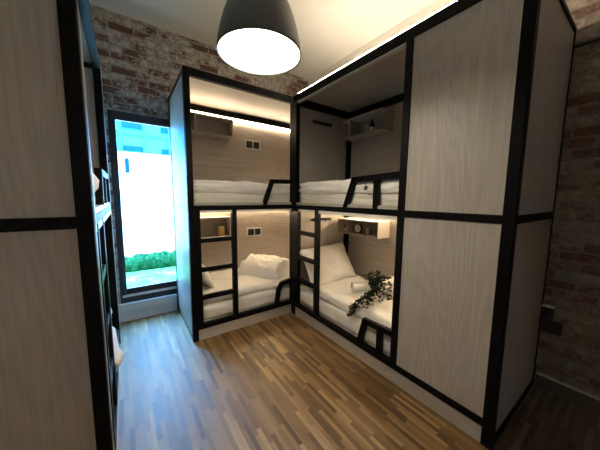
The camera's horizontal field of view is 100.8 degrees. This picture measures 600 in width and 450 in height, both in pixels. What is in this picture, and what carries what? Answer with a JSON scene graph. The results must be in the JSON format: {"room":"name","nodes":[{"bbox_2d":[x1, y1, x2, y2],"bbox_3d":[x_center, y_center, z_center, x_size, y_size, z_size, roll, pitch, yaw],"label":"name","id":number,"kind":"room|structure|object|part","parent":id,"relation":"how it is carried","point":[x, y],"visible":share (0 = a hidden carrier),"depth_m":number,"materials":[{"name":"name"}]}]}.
{"room":"dormitory","nodes":[
{"label":"dormitory","id":0,"kind":"room"},
{"bbox_2d":[89,3,308,308],"bbox_3d":[-1.427,-0.598,3.242,4.117,3.345,0.200,-4,8,-35],"label":"wall","id":1,"kind":"structure","parent":0,"point":[141,63],"depth_m":2.78,"materials":[{"name":"brick"}]},
{"bbox_2d":[107,109,176,303],"bbox_3d":[-1.794,-0.174,2.950,0.665,2.160,0.110,-4,8,-35],"label":"window","id":2,"kind":"structure","parent":1,"relation":"in","point":[140,157],"depth_m":2.92,"materials":[{"name":"grey"}]},
{"bbox_3d":[-2.000,-0.275,2.755,0.020,0.200,0.050,-4,8,-35],"label":"handle","id":3,"kind":"part","parent":2,"relation":"part of","materials":[{"name":"plastic"}]},
{"bbox_2d":[119,293,177,322],"bbox_3d":[-1.930,1.008,2.921,0.878,0.215,0.045,-4,8,-35],"label":"baseboard","id":4,"kind":"structure","parent":1,"relation":"attached to","point":[139,309],"depth_m":2.98,"materials":[{"name":"grey paint"}]},
{"bbox_2d":[88,0,434,79],"bbox_3d":[-0.141,-2.126,1.262,4.117,0.150,4.607,-4,8,-35],"label":"ceiling","id":5,"kind":"structure","parent":0,"point":[329,31],"depth_m":2.66,"materials":[{"name":"beige paint"}]},
{"bbox_2d":[216,0,300,75],"bbox_3d":[-0.212,-1.481,1.282,0.448,1.137,0.448,-4,8,-35],"label":"pendant lamp","id":6,"kind":"object","parent":5,"relation":"hanging from","point":[255,37],"visible":1,"depth_m":1.22,"materials":[{"name":"grey metal"}]},
{"bbox_2d":[218,29,298,71],"bbox_3d":[-0.217,-0.936,1.342,0.431,0.016,0.431,-4,8,-35],"label":"diffuser","id":7,"kind":"object","parent":6,"relation":"attached to","point":[243,50],"depth_m":1.31,"materials":[{"name":"white plastic"}]},
{"bbox_2d":[117,310,599,449],"bbox_3d":[-0.230,1.323,1.724,4.117,0.120,4.407,-4,8,-35],"label":"floor","id":8,"kind":"structure","parent":0,"point":[277,383],"depth_m":1.76,"materials":[{"name":"brown wood"}]},
{"bbox_2d":[0,0,120,449],"bbox_3d":[-1.699,-0.024,1.411,0.948,2.601,1.634,-4,8,-35],"label":"bunk bed","id":9,"kind":"object","parent":8,"relation":"on","point":[59,374],"visible":0.94,"depth_m":0.96,"materials":[{"name":"black metal"}]},
{"bbox_3d":[-1.245,-0.596,0.686,0.862,1.178,0.018,-4,8,-35],"label":"panel","id":10,"kind":"part","parent":9,"relation":"part of","materials":[{"name":"brown wood"}]},
{"bbox_3d":[-1.242,0.013,0.762,0.835,0.048,0.044,-4,8,-35],"label":"rail","id":11,"kind":"part","parent":9,"relation":"part of","materials":[{"name":"black metal"}]},
{"bbox_3d":[-1.256,0.610,0.819,0.862,1.152,0.018,-4,8,-35],"label":"panel","id":12,"kind":"part","parent":9,"relation":"part of","materials":[{"name":"brown wood"}]},
{"bbox_3d":[-0.882,0.026,1.025,0.055,2.601,0.055,-4,8,-35],"label":"post","id":13,"kind":"part","parent":9,"relation":"part of","materials":[{"name":"black metal"}]},
{"bbox_3d":[-1.705,-1.301,1.258,0.885,0.019,1.542,-4,8,-35],"label":"roof panel","id":14,"kind":"part","parent":9,"relation":"part of","materials":[{"name":"brown wood"}]},
{"bbox_3d":[-2.146,-1.362,1.915,0.835,0.060,0.044,-4,8,-35],"label":"rail","id":15,"kind":"part","parent":9,"relation":"part of","materials":[{"name":"black metal"}]},
{"bbox_3d":[-1.323,-1.312,1.528,0.049,0.060,1.524,-4,8,-35],"label":"rail","id":16,"kind":"part","parent":9,"relation":"part of","materials":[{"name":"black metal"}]},
{"bbox_3d":[-2.162,-0.747,1.978,0.862,1.178,0.018,-4,8,-35],"label":"panel","id":17,"kind":"part","parent":9,"relation":"part of","materials":[{"name":"brown wood"}]},
{"bbox_3d":[-1.536,-0.277,1.932,0.042,0.299,0.838,-4,8,-35],"label":"guard rail","id":18,"kind":"part","parent":9,"relation":"part of","materials":[{"name":"black metal"}]},
{"bbox_3d":[-1.335,-0.087,1.663,0.049,0.048,1.524,-4,8,-35],"label":"rail","id":19,"kind":"part","parent":9,"relation":"part of","materials":[{"name":"black metal"}]},
{"bbox_3d":[-1.792,-0.124,2.306,0.055,2.601,0.055,-4,8,-35],"label":"post","id":20,"kind":"part","parent":9,"relation":"part of","materials":[{"name":"black metal"}]},
{"bbox_3d":[-1.346,1.107,1.794,0.049,0.050,1.524,-4,8,-35],"label":"rail","id":21,"kind":"part","parent":9,"relation":"part of","materials":[{"name":"black metal"}]},
{"bbox_3d":[-1.702,-0.135,1.396,0.841,0.079,1.497,-4,8,-35],"label":"mattress","id":22,"kind":"object","parent":9,"relation":"on","visible":0},
{"bbox_2d":[92,173,98,194],"bbox_3d":[-1.683,-0.245,1.401,0.906,0.144,1.471,-4,8,-35],"label":"duvet","id":23,"kind":"object","parent":22,"relation":"on","point":[95,179],"visible":0.07,"depth_m":1.29,"materials":[{"name":"white fabric"}]},
{"bbox_3d":[-1.714,1.023,1.522,0.843,0.170,1.502,-4,8,-35],"label":"mattress","id":24,"kind":"object","parent":9,"relation":"on","visible":0},
{"bbox_2d":[111,309,123,366],"bbox_3d":[-1.675,0.901,1.531,0.956,0.216,1.481,-4,8,-35],"label":"duvet","id":25,"kind":"object","parent":24,"relation":"on","point":[118,353],"visible":0.02,"depth_m":1.73,"materials":[{"name":"white fabric"}]},
{"bbox_2d":[168,65,292,341],"bbox_3d":[-0.463,-0.219,3.283,2.063,2.601,0.902,-4,8,-35],"label":"bunk bed","id":26,"kind":"object","parent":8,"relation":"on","point":[221,128],"visible":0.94,"depth_m":3.02,"materials":[{"name":"beige wood"}]},
{"bbox_3d":[-1.528,-0.203,3.050,0.055,2.601,0.055,-4,8,-35],"label":"post","id":27,"kind":"part","parent":26,"relation":"part of","materials":[{"name":"black metal"}]},
{"bbox_3d":[-1.273,-1.433,2.567,0.046,0.045,0.790,-4,8,-35],"label":"rail","id":28,"kind":"part","parent":26,"relation":"part of","materials":[{"name":"black metal"}]},
{"bbox_3d":[-1.286,-0.807,2.631,0.024,1.215,0.798,-4,8,-35],"label":"panel","id":29,"kind":"part","parent":26,"relation":"part of","materials":[{"name":"brown wood"}]},
{"bbox_3d":[-1.298,0.448,2.769,0.024,1.293,0.798,-4,8,-35],"label":"panel","id":30,"kind":"part","parent":26,"relation":"part of","materials":[{"name":"brown wood"}]},
{"bbox_3d":[-1.041,-0.123,2.365,0.055,2.601,0.055,-4,8,-35],"label":"post","id":31,"kind":"part","parent":26,"relation":"part of","materials":[{"name":"black metal"}]},
{"bbox_2d":[191,112,233,139],"bbox_3d":[-1.193,-1.237,3.083,0.692,0.225,0.167,-4,8,-35],"label":"shelf","id":32,"kind":"object","parent":26,"relation":"attached to","point":[204,126],"depth_m":3.17,"materials":[{"name":"brown wood"}]},
{"bbox_2d":[200,216,230,237],"bbox_3d":[-1.229,0.035,3.205,0.632,0.270,0.167,-4,8,-35],"label":"shelf","id":33,"kind":"object","parent":26,"relation":"attached to","point":[209,224],"depth_m":3.32,"materials":[{"name":"brown wood"}]},
{"bbox_2d":[217,226,224,235],"bbox_3d":[-1.055,0.077,3.320,0.074,0.127,0.079,-4,8,-35],"label":"box","id":34,"kind":"object","parent":26,"relation":"on","point":[221,229],"visible":1,"depth_m":3.29,"materials":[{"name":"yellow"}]},
{"bbox_3d":[-0.694,-1.490,3.488,1.953,0.075,0.038,-4,8,-35],"label":"rail","id":35,"kind":"part","parent":26,"relation":"part of","materials":[{"name":"black metal"}]},
{"bbox_3d":[-0.554,-1.414,2.557,1.111,0.068,0.049,-4,8,-35],"label":"rail","id":36,"kind":"part","parent":26,"relation":"part of","materials":[{"name":"black metal"}]},
{"bbox_3d":[-0.443,-1.501,3.173,2.013,0.019,0.840,-4,8,-35],"label":"roof panel","id":37,"kind":"part","parent":26,"relation":"part of","materials":[{"name":"brown wood"}]},
{"bbox_3d":[-0.702,-0.926,3.579,2.033,1.212,0.012,-4,8,-35],"label":"panel","id":38,"kind":"part","parent":26,"relation":"part of","materials":[{"name":"brown wood"}]},
{"bbox_2d":[194,193,289,201],"bbox_3d":[-0.476,-0.353,3.283,1.956,0.122,0.838,-4,8,-35],"label":"mattress","id":39,"kind":"object","parent":26,"relation":"on","point":[198,197],"visible":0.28,"depth_m":2.64,"materials":[{"name":"white fabric"}]},
{"bbox_2d":[193,180,289,194],"bbox_3d":[-0.477,-0.478,3.259,1.979,0.163,0.880,-4,8,-35],"label":"duvet","id":40,"kind":"object","parent":39,"relation":"on","point":[200,186],"visible":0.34,"depth_m":2.62,"materials":[{"name":"white fabric"}]},
{"bbox_3d":[-0.565,-0.193,2.692,1.111,0.048,0.049,-4,8,-35],"label":"rail","id":41,"kind":"part","parent":26,"relation":"part of","materials":[{"name":"black metal"}]},
{"bbox_3d":[-0.576,1.000,2.823,1.111,0.050,0.049,-4,8,-35],"label":"rail","id":42,"kind":"part","parent":26,"relation":"part of","materials":[{"name":"black metal"}]},
{"bbox_3d":[-0.713,0.321,3.717,2.033,1.202,0.012,-4,8,-35],"label":"panel","id":43,"kind":"part","parent":26,"relation":"part of","materials":[{"name":"brown wood"}]},
{"bbox_2d":[203,285,289,319],"bbox_3d":[-0.465,0.820,3.421,1.910,0.180,0.854,-4,8,-35],"label":"mattress","id":44,"kind":"object","parent":26,"relation":"on","point":[223,307],"visible":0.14,"depth_m":2.81,"materials":[{"name":"white fabric"}]},
{"bbox_2d":[203,268,288,303],"bbox_3d":[-0.470,0.683,3.400,1.884,0.125,0.848,-4,8,-35],"label":"duvet","id":45,"kind":"object","parent":44,"relation":"on","point":[222,280],"visible":0.22,"depth_m":2.95,"materials":[{"name":"white fabric"}]},
{"bbox_2d":[202,264,213,288],"bbox_3d":[-1.179,0.544,2.926,0.194,0.306,0.580,-4,8,-35],"label":"pillow","id":46,"kind":"object","parent":45,"relation":"on","point":[207,280],"visible":0.25,"depth_m":2.74,"materials":[{"name":"white fabric"}]},
{"bbox_2d":[239,254,288,279],"bbox_3d":[-0.452,0.528,3.393,0.610,0.230,0.526,2,7,15],"label":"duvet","id":47,"kind":"object","parent":45,"relation":"on","point":[258,265],"visible":0.98,"depth_m":3.21,"materials":[{"name":"white fabric"}]},
{"bbox_2d":[246,141,251,147],"bbox_3d":[-0.719,-1.142,3.517,0.090,0.094,0.007,-4,8,-35],"label":"socket","id":48,"kind":"object","parent":26,"relation":"attached to","point":[248,143],"depth_m":3.51,"materials":[{"name":"black plastic"}]},
{"bbox_2d":[248,229,253,235],"bbox_3d":[-0.722,0.105,3.660,0.090,0.094,0.007,-4,8,-35],"label":"socket","id":49,"kind":"object","parent":26,"relation":"attached to","point":[250,231],"depth_m":3.66,"materials":[{"name":"black plastic"}]},
{"bbox_3d":[-0.679,-1.146,3.555,0.235,0.130,0.012,-4,8,-35],"label":"socket plate","id":50,"kind":"part","parent":26,"relation":"part of","materials":[{"name":"white plastic"}]},
{"bbox_3d":[-0.682,0.101,3.698,0.235,0.130,0.012,-4,8,-35],"label":"socket plate","id":51,"kind":"part","parent":26,"relation":"part of","materials":[{"name":"white plastic"}]},
{"bbox_2d":[253,142,258,148],"bbox_3d":[-0.630,-1.148,3.579,0.090,0.094,0.007,-4,8,-35],"label":"socket","id":52,"kind":"object","parent":26,"relation":"attached to","point":[255,144],"depth_m":3.57,"materials":[{"name":"black plastic"}]},
{"bbox_2d":[255,228,260,234],"bbox_3d":[-0.633,0.099,3.722,0.090,0.094,0.007,-4,8,-35],"label":"socket","id":53,"kind":"object","parent":26,"relation":"attached to","point":[257,230],"depth_m":3.72,"materials":[{"name":"black plastic"}]},
{"bbox_3d":[-0.265,-0.377,2.883,0.388,0.314,0.042,-4,8,-35],"label":"guard rail","id":54,"kind":"part","parent":26,"relation":"part of","materials":[{"name":"black metal"}]},
{"bbox_3d":[-0.209,0.816,3.062,0.231,0.299,0.042,-4,8,-35],"label":"guard rail","id":55,"kind":"part","parent":26,"relation":"part of","materials":[{"name":"black metal"}]},
{"bbox_3d":[-0.091,-0.158,3.037,0.054,2.541,0.052,-4,8,-35],"label":"post","id":56,"kind":"part","parent":26,"relation":"part of","materials":[{"name":"black metal"}]},
{"bbox_2d":[292,0,576,449],"bbox_3d":[0.882,-0.115,2.404,0.919,2.611,2.100,-4,8,-35],"label":"bunk bed","id":57,"kind":"object","parent":8,"relation":"on","point":[467,104],"visible":0.98,"depth_m":1.61,"materials":[{"name":"beige wood"}]},
{"bbox_3d":[-0.052,-0.182,2.978,0.055,2.601,0.078,-4,8,-35],"label":"post","id":58,"kind":"part","parent":57,"relation":"part of","materials":[{"name":"black metal"}]},
{"bbox_3d":[0.298,0.374,3.322,0.854,1.202,0.016,-4,8,-35],"label":"head panel","id":59,"kind":"part","parent":57,"relation":"part of","materials":[{"name":"brown wood"}]},
{"bbox_3d":[0.309,-0.875,3.185,0.854,1.214,0.016,-4,8,-35],"label":"head panel","id":60,"kind":"part","parent":57,"relation":"part of","materials":[{"name":"brown wood"}]},
{"bbox_3d":[0.338,-1.436,3.096,0.858,0.075,0.051,-4,8,-35],"label":"rail","id":61,"kind":"part","parent":57,"relation":"part of","materials":[{"name":"black metal"}]},
{"bbox_2d":[300,289,390,353],"bbox_3d":[0.875,0.932,2.503,0.824,0.182,1.987,-4,8,-35],"label":"mattress","id":62,"kind":"object","parent":57,"relation":"on","point":[352,323],"visible":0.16,"depth_m":2.44,"materials":[{"name":"white fabric"}]},
{"bbox_2d":[300,275,392,327],"bbox_3d":[0.869,0.792,2.497,0.832,0.138,1.971,-4,8,-35],"label":"duvet","id":63,"kind":"object","parent":62,"relation":"on","point":[339,293],"visible":0.28,"depth_m":2.52,"materials":[{"name":"white fabric"}]},
{"bbox_2d":[300,241,355,289],"bbox_3d":[0.360,0.483,3.105,0.762,0.471,0.304,-4,8,-35],"label":"pillow","id":64,"kind":"object","parent":63,"relation":"on","point":[335,265],"visible":0.8,"depth_m":3.02,"materials":[{"name":"white fabric"}]},
{"bbox_2d":[351,282,370,291],"bbox_3d":[0.700,0.665,2.677,0.280,0.101,0.098,0,6,-7],"label":"rolled towel","id":65,"kind":"object","parent":63,"relation":"on","point":[355,286],"visible":0.6,"depth_m":2.63,"materials":[{"name":"white fabric"}]},
{"bbox_2d":[345,270,392,316],"bbox_3d":[0.743,0.668,2.461,0.416,0.355,0.712,4,7,29],"label":"leafy sprig","id":66,"kind":"object","parent":63,"relation":"on","point":[376,284],"visible":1,"depth_m":2.42,"materials":[{"name":"green plant"}]},
{"bbox_2d":[377,276,393,299],"bbox_3d":[1.148,0.684,2.457,0.398,0.150,0.929,-4,8,-35],"label":"duvet","id":67,"kind":"object","parent":63,"relation":"on","point":[392,279],"visible":0.1,"depth_m":2.61,"materials":[{"name":"white fabric"}]},
{"bbox_3d":[0.656,-0.229,3.468,0.055,2.601,0.066,-4,8,-35],"label":"post","id":68,"kind":"part","parent":57,"relation":"part of","materials":[{"name":"black metal"}]},
{"bbox_2d":[300,194,397,205],"bbox_3d":[0.890,-0.242,2.377,0.813,0.123,1.982,-4,8,-35],"label":"mattress","id":69,"kind":"object","parent":57,"relation":"on","point":[361,199],"visible":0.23,"depth_m":2.25,"materials":[{"name":"white fabric"}]},
{"bbox_2d":[299,178,398,194],"bbox_3d":[0.882,-0.365,2.367,0.845,0.159,2.006,-4,8,-35],"label":"duvet","id":70,"kind":"object","parent":69,"relation":"on","point":[390,186],"visible":0.27,"depth_m":2.35,"materials":[{"name":"white fabric"}]},
{"bbox_3d":[0.906,-1.391,2.291,0.867,0.019,2.050,-4,8,-35],"label":"roof panel","id":71,"kind":"part","parent":57,"relation":"part of","materials":[{"name":"brown wood"}]},
{"bbox_2d":[354,224,362,233],"bbox_3d":[0.737,0.045,3.132,0.034,0.124,0.116,-4,8,-35],"label":"clock","id":72,"kind":"object","parent":57,"relation":"on","point":[358,228],"visible":0.99,"depth_m":3.11,"materials":[{"name":"black plastic"}]},
{"bbox_2d":[337,218,389,238],"bbox_3d":[0.785,0.028,3.143,0.219,0.193,0.654,-4,8,-35],"label":"shelf","id":73,"kind":"object","parent":57,"relation":"attached to","point":[380,228],"depth_m":3.11,"materials":[{"name":"brown wood"}]},
{"bbox_2d":[341,107,393,141],"bbox_3d":[0.797,-1.203,3.020,0.204,0.227,0.634,-4,8,-35],"label":"shelf","id":74,"kind":"object","parent":57,"relation":"attached to","point":[352,129],"depth_m":3.00,"materials":[{"name":"brown wood"}]},
{"bbox_2d":[365,228,370,234],"bbox_3d":[0.828,0.079,3.010,0.068,0.085,0.068,-4,8,-35],"label":"cup","id":75,"kind":"object","parent":57,"relation":"on","point":[368,230],"visible":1,"depth_m":2.98,"materials":[{"name":"grey ceramic"}]},
{"bbox_3d":[0.580,-0.272,2.065,0.042,0.301,0.584,-4,8,-35],"label":"guard rail","id":76,"kind":"part","parent":57,"relation":"part of","materials":[{"name":"black metal"}]},
{"bbox_2d":[369,119,374,129],"bbox_3d":[0.854,-1.173,2.938,0.062,0.150,0.062,-4,8,-35],"label":"bottle","id":77,"kind":"object","parent":57,"relation":"on","point":[371,126],"visible":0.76,"depth_m":2.92,"materials":[{"name":"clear glass"}]},
{"bbox_3d":[1.245,0.448,2.732,0.012,1.202,2.048,-4,8,-35],"label":"panel","id":78,"kind":"part","parent":57,"relation":"part of","materials":[{"name":"brown wood"}]},
{"bbox_3d":[0.633,0.948,2.108,0.042,0.264,0.362,-4,8,-35],"label":"guard rail","id":79,"kind":"part","parent":57,"relation":"part of","materials":[{"name":"black metal"}]},
{"bbox_3d":[1.256,-0.801,2.594,0.012,1.214,2.048,-4,8,-35],"label":"panel","id":80,"kind":"part","parent":57,"relation":"part of","materials":[{"name":"brown wood"}]},
{"bbox_3d":[1.247,-1.362,2.505,0.043,0.075,1.960,-4,8,-35],"label":"rail","id":81,"kind":"part","parent":57,"relation":"part of","materials":[{"name":"black metal"}]},
{"bbox_2d":[299,0,455,92],"bbox_3d":[0.540,-1.377,1.985,0.008,0.005,1.945,-4,8,-35],"label":"light","id":82,"kind":"object","parent":57,"relation":"on","point":[453,3],"depth_m":1.85,"materials":[{"name":"white"}]},
{"bbox_3d":[0.523,1.071,2.277,0.049,0.050,1.975,-4,8,-35],"label":"rail","id":83,"kind":"part","parent":57,"relation":"part of","materials":[{"name":"black metal"}]},
{"bbox_3d":[0.545,-1.341,2.012,0.049,0.075,1.975,-4,8,-35],"label":"rail","id":84,"kind":"part","parent":57,"relation":"part of","materials":[{"name":"black metal"}]},
{"bbox_3d":[0.534,-0.123,2.146,0.049,0.048,1.975,-4,8,-35],"label":"rail","id":85,"kind":"part","parent":57,"relation":"part of","materials":[{"name":"black metal"}]},
{"bbox_3d":[0.759,-0.105,1.831,0.055,2.488,0.055,-4,8,-35],"label":"post","id":86,"kind":"part","parent":57,"relation":"part of","materials":[{"name":"black metal"}]},
{"bbox_3d":[0.926,0.540,1.638,0.016,1.152,0.579,-4,8,-35],"label":"panel","id":87,"kind":"part","parent":57,"relation":"part of","materials":[{"name":"brown wood"}]},
{"bbox_3d":[0.937,-0.658,1.506,0.016,1.163,0.579,-4,8,-35],"label":"panel","id":88,"kind":"part","parent":57,"relation":"part of","materials":[{"name":"brown wood"}]},
{"bbox_3d":[1.120,0.011,1.327,0.055,2.601,0.055,-4,8,-35],"label":"post","id":89,"kind":"part","parent":57,"relation":"part of","materials":[{"name":"black metal"}]},
{"bbox_3d":[1.482,1.256,1.722,0.850,0.045,0.038,-4,8,-35],"label":"rail","id":90,"kind":"part","parent":57,"relation":"part of","materials":[{"name":"black metal"}]},
{"bbox_3d":[1.487,0.603,1.649,0.851,1.270,0.018,-4,8,-35],"label":"panel","id":91,"kind":"part","parent":57,"relation":"part of","materials":[{"name":"brown wood"}]},
{"bbox_3d":[1.494,-0.052,1.578,0.850,0.048,0.038,-4,8,-35],"label":"rail","id":92,"kind":"part","parent":57,"relation":"part of","materials":[{"name":"black metal"}]},
{"bbox_3d":[1.498,-0.676,1.508,0.851,1.208,0.018,-4,8,-35],"label":"panel","id":93,"kind":"part","parent":57,"relation":"part of","materials":[{"name":"brown wood"}]},
{"bbox_3d":[1.841,-0.039,1.836,0.012,2.601,0.051,-4,8,-35],"label":"post","id":94,"kind":"part","parent":57,"relation":"part of","materials":[{"name":"black metal"}]},
{"bbox_3d":[1.505,-1.292,1.441,0.850,0.030,0.038,-4,8,-35],"label":"rail","id":95,"kind":"part","parent":57,"relation":"part of","materials":[{"name":"black metal"}]},
{"bbox_2d":[534,0,599,397],"bbox_3d":[1.443,-0.498,2.577,0.200,3.345,4.207,-4,8,-35],"label":"wall","id":96,"kind":"structure","parent":0,"point":[572,358],"depth_m":1.73,"materials":[{"name":"brick"}]},
{"bbox_2d":[309,0,454,86],"bbox_3d":[1.363,-1.958,2.350,0.030,0.395,4.207,-4,8,-35],"label":"trim","id":97,"kind":"structure","parent":96,"relation":"attached to","point":[436,5],"depth_m":2.83,"materials":[{"name":"glowing white light strip"}]},
{"bbox_2d":[541,304,554,319],"bbox_3d":[1.866,0.654,1.868,0.052,0.093,0.065,-4,8,-35],"label":"wall socket","id":98,"kind":"object","parent":96,"relation":"attached to","point":[547,311],"visible":1,"depth_m":1.85,"materials":[{"name":"black plastic"}]},
{"bbox_3d":[1.868,0.611,1.864,0.047,0.008,0.065,-4,8,-35],"label":"white lid","id":99,"kind":"part","parent":98,"relation":"part of","materials":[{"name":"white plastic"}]},
{"bbox_2d":[540,318,562,335],"bbox_3d":[1.882,0.765,1.855,0.052,0.085,0.110,-4,8,-35],"label":"wall socket","id":100,"kind":"object","parent":96,"relation":"attached to","point":[549,326],"visible":1,"depth_m":1.84,"materials":[{"name":"black plastic"}]},
{"bbox_2d":[535,371,599,413],"bbox_3d":[2.206,1.261,1.469,0.022,0.104,1.196,-4,8,-35],"label":"baseboard","id":101,"kind":"structure","parent":96,"relation":"attached to","point":[592,402],"depth_m":1.81,"materials":[{"name":"grey wood"}]},
{"bbox_2d":[574,36,599,48],"bbox_3d":[1.907,-1.219,1.648,0.026,0.035,2.300,-4,8,-35],"label":"conduit","id":102,"kind":"object","parent":96,"relation":"attached to","point":[597,38],"visible":0.32,"depth_m":1.64,"materials":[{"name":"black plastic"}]}
]}

